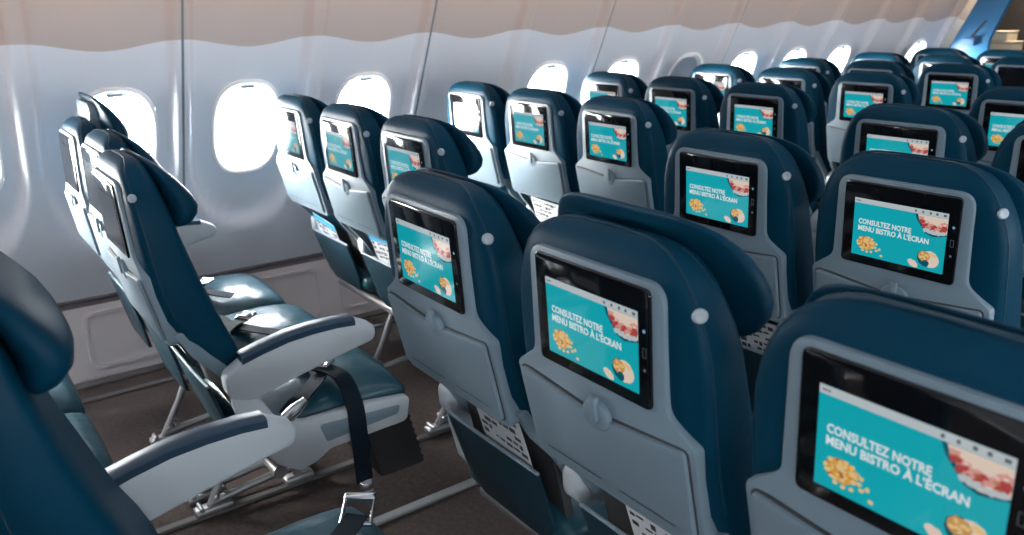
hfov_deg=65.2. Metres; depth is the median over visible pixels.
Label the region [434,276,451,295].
picture
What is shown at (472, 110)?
picture
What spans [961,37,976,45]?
pouch
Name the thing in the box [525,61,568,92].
window
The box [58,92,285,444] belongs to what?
seat
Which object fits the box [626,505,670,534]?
card
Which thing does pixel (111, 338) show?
trim
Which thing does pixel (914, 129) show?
seat
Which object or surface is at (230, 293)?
seat cushion
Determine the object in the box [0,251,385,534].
seat
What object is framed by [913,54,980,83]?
seat
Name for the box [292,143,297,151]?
picture
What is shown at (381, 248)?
card
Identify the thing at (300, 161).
seat
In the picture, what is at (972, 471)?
picture
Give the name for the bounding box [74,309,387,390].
trim
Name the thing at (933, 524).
picture
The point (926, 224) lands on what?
picture
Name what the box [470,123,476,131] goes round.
picture
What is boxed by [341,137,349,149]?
picture
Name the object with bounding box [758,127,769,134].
picture
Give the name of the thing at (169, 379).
trim
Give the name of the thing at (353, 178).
seat
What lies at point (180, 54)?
wall
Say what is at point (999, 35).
container
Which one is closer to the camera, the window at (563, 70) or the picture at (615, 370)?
the picture at (615, 370)
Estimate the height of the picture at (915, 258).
0.042 m
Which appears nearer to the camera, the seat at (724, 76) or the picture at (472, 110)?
the picture at (472, 110)
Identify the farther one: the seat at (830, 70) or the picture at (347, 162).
the seat at (830, 70)
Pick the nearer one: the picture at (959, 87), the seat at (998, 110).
the seat at (998, 110)
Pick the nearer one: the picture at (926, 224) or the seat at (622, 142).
the picture at (926, 224)
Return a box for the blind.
[670,57,696,76]
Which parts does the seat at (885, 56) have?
backrest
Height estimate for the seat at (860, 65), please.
0.927 m
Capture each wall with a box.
[0,0,976,302]
[905,0,1023,61]
[949,0,1011,58]
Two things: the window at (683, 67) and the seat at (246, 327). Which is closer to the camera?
the seat at (246, 327)
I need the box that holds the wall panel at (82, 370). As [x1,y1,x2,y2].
[57,252,380,383]
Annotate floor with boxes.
[77,313,530,534]
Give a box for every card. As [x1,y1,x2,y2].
[312,212,338,239]
[368,234,389,264]
[477,407,532,467]
[531,196,557,220]
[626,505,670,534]
[739,323,775,351]
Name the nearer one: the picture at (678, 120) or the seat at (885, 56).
the picture at (678, 120)
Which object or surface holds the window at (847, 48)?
in the wall at (180, 54)
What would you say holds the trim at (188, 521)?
on the floor
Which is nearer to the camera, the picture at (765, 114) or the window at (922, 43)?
the picture at (765, 114)
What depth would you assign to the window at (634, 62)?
4.71 m
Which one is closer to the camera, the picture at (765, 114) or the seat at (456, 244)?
the seat at (456, 244)
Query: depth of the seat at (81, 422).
2.11 m
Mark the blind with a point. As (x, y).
(683, 67)
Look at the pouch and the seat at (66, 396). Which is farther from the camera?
the pouch
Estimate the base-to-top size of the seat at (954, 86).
1.230 m
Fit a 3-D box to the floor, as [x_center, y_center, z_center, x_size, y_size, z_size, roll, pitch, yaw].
[1.455,0.842,2.466,10.800,0.050,6.262,-13,22,-34]
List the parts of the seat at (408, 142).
backrest, leg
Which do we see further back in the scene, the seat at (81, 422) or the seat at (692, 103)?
the seat at (692, 103)
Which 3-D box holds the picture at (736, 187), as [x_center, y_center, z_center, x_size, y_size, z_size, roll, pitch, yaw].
[0.560,-0.197,1.986,0.003,0.042,0.067,-13,22,-34]
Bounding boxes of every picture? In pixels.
[289,124,296,134]
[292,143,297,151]
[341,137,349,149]
[344,159,351,168]
[408,155,419,169]
[431,237,450,262]
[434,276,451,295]
[469,107,476,116]
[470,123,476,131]
[533,116,542,126]
[533,135,542,143]
[603,358,633,383]
[604,306,637,342]
[613,128,625,140]
[613,149,624,158]
[675,117,684,124]
[676,101,685,109]
[715,84,723,90]
[724,208,744,222]
[727,178,748,196]
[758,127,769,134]
[760,109,772,119]
[870,95,882,103]
[907,142,928,155]
[907,250,938,267]
[915,213,948,236]
[924,515,986,534]
[942,441,1015,502]
[953,98,964,104]
[956,84,967,91]
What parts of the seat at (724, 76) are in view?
backrest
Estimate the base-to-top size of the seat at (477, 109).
1.230 m
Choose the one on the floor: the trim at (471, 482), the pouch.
the trim at (471, 482)
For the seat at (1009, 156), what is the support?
attached to the seat at (914, 129)
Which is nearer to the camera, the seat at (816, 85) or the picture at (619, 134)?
the picture at (619, 134)
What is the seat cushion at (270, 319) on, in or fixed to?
on the seat at (246, 327)
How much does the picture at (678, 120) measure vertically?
0.042 m
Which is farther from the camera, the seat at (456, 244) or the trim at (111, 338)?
the trim at (111, 338)
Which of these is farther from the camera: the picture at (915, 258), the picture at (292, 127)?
the picture at (292, 127)
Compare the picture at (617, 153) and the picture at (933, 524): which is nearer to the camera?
the picture at (933, 524)
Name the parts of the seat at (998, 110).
backrest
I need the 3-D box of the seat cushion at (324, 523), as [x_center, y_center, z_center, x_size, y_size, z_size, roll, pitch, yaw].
[-0.442,0.650,1.555,0.510,0.132,0.426,-13,22,-34]
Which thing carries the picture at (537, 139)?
attached to the seat at (541, 154)
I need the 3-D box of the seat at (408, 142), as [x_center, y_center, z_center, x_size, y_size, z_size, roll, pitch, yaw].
[-0.038,0.061,2.837,0.723,1.230,0.506,-13,22,-34]
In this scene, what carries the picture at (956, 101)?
attached to the seat at (954, 86)
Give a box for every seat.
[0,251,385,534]
[48,373,84,413]
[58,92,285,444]
[65,413,113,467]
[81,128,315,504]
[92,147,423,517]
[272,93,408,368]
[320,102,393,315]
[380,114,482,434]
[385,167,608,534]
[447,81,530,210]
[504,87,581,221]
[519,192,773,534]
[575,95,677,211]
[580,71,647,104]
[644,76,723,154]
[664,128,824,417]
[689,63,754,120]
[719,82,818,262]
[746,283,1023,534]
[755,67,832,205]
[778,57,840,124]
[812,150,1023,326]
[826,71,920,170]
[840,103,987,163]
[842,60,915,81]
[850,52,911,69]
[910,48,967,70]
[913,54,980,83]
[916,63,1001,113]
[967,86,1023,166]
[976,49,1023,67]
[990,57,1023,86]
[991,120,1023,327]
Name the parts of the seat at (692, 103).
backrest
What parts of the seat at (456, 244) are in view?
armrest, backrest, armrest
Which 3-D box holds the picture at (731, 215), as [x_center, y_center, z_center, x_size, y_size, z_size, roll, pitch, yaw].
[0.560,-0.130,2.017,0.003,0.042,0.064,-13,22,-34]
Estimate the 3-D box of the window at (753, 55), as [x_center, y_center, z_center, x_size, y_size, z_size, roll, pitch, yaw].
[1.508,-1.260,5.431,0.312,0.432,0.226,-13,22,-34]
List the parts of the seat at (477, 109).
backrest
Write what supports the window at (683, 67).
in the wall at (180, 54)
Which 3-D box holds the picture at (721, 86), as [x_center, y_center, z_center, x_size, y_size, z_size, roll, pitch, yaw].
[1.207,-1.045,4.647,0.003,0.042,0.067,-13,22,-34]
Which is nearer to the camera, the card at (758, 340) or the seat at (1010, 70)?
the card at (758, 340)
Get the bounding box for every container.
[990,40,1023,49]
[991,30,1018,40]
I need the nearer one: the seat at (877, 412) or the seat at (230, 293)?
the seat at (877, 412)
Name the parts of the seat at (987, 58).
backrest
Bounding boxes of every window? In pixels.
[0,139,4,189]
[76,87,158,160]
[210,79,278,173]
[334,72,391,118]
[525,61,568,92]
[606,57,639,77]
[667,53,702,76]
[730,49,757,74]
[777,46,806,66]
[826,44,851,73]
[904,39,926,56]
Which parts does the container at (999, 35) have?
lid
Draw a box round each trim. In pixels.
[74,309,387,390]
[82,306,158,367]
[82,319,395,404]
[155,428,450,534]
[259,268,322,316]
[338,277,370,307]
[373,478,477,525]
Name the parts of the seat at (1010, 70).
backrest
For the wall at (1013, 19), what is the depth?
6.91 m
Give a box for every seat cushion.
[138,274,285,333]
[173,304,315,379]
[204,347,404,417]
[266,507,385,534]
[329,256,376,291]
[469,466,608,534]
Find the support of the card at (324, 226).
in the seat at (300, 161)
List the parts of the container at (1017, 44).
lid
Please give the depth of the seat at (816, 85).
4.27 m
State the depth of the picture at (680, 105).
3.79 m
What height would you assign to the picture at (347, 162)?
0.042 m
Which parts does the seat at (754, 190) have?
backrest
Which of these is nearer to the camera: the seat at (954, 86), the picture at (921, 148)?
the picture at (921, 148)
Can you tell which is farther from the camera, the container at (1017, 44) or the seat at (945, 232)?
the container at (1017, 44)
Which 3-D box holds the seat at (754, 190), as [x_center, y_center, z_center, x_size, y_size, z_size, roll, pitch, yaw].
[0.812,0.186,2.389,0.723,1.240,0.535,-13,22,-34]
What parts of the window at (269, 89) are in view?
blind handle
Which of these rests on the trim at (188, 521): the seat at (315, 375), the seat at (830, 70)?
the seat at (315, 375)
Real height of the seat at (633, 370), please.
0.963 m
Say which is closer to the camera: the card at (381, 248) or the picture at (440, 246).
the picture at (440, 246)
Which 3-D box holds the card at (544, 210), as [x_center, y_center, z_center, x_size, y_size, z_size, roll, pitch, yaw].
[0.178,-0.223,3.594,0.056,0.168,0.248,-13,22,-34]
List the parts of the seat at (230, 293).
backrest, plate, leg, armrest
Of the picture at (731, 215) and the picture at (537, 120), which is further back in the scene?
the picture at (537, 120)
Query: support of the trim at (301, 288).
attached to the wall at (180, 54)
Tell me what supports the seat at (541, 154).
attached to the seat at (477, 109)
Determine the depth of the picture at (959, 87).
4.40 m
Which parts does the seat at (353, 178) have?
backrest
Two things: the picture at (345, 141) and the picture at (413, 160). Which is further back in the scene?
the picture at (345, 141)
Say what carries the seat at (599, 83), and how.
on the floor
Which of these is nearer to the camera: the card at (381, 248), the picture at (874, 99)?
the card at (381, 248)
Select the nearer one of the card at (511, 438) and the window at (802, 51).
the card at (511, 438)
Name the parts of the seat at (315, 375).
backrest, leg, armrest, leg, inset panel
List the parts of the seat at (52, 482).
backrest, armrest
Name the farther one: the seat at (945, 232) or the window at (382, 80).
the window at (382, 80)
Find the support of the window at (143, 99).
in the wall at (180, 54)
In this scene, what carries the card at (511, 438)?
in the seat at (456, 244)
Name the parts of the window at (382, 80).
blind handle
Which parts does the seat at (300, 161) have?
backrest, armrest, armrest, leg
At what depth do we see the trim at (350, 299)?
4.29 m
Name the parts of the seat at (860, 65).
backrest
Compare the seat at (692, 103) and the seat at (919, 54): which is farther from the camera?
the seat at (919, 54)
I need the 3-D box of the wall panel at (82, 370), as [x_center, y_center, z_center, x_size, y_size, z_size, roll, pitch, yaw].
[-0.324,-0.057,4.684,10.800,0.362,0.088,-13,22,-34]
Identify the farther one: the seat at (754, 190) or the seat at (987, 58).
the seat at (987, 58)
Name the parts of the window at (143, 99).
blind handle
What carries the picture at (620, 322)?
attached to the seat at (633, 370)
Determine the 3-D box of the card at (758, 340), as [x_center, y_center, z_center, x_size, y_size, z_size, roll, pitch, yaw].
[0.664,0.203,2.237,0.054,0.162,0.205,-13,22,-34]
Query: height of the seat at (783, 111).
1.230 m
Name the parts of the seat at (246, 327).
backrest, leg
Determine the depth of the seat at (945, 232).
1.63 m
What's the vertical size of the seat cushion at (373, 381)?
0.132 m
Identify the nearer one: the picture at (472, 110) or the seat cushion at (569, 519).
the seat cushion at (569, 519)
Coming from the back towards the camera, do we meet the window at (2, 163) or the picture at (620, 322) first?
the window at (2, 163)
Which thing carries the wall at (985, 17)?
on the floor
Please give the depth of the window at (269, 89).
3.52 m

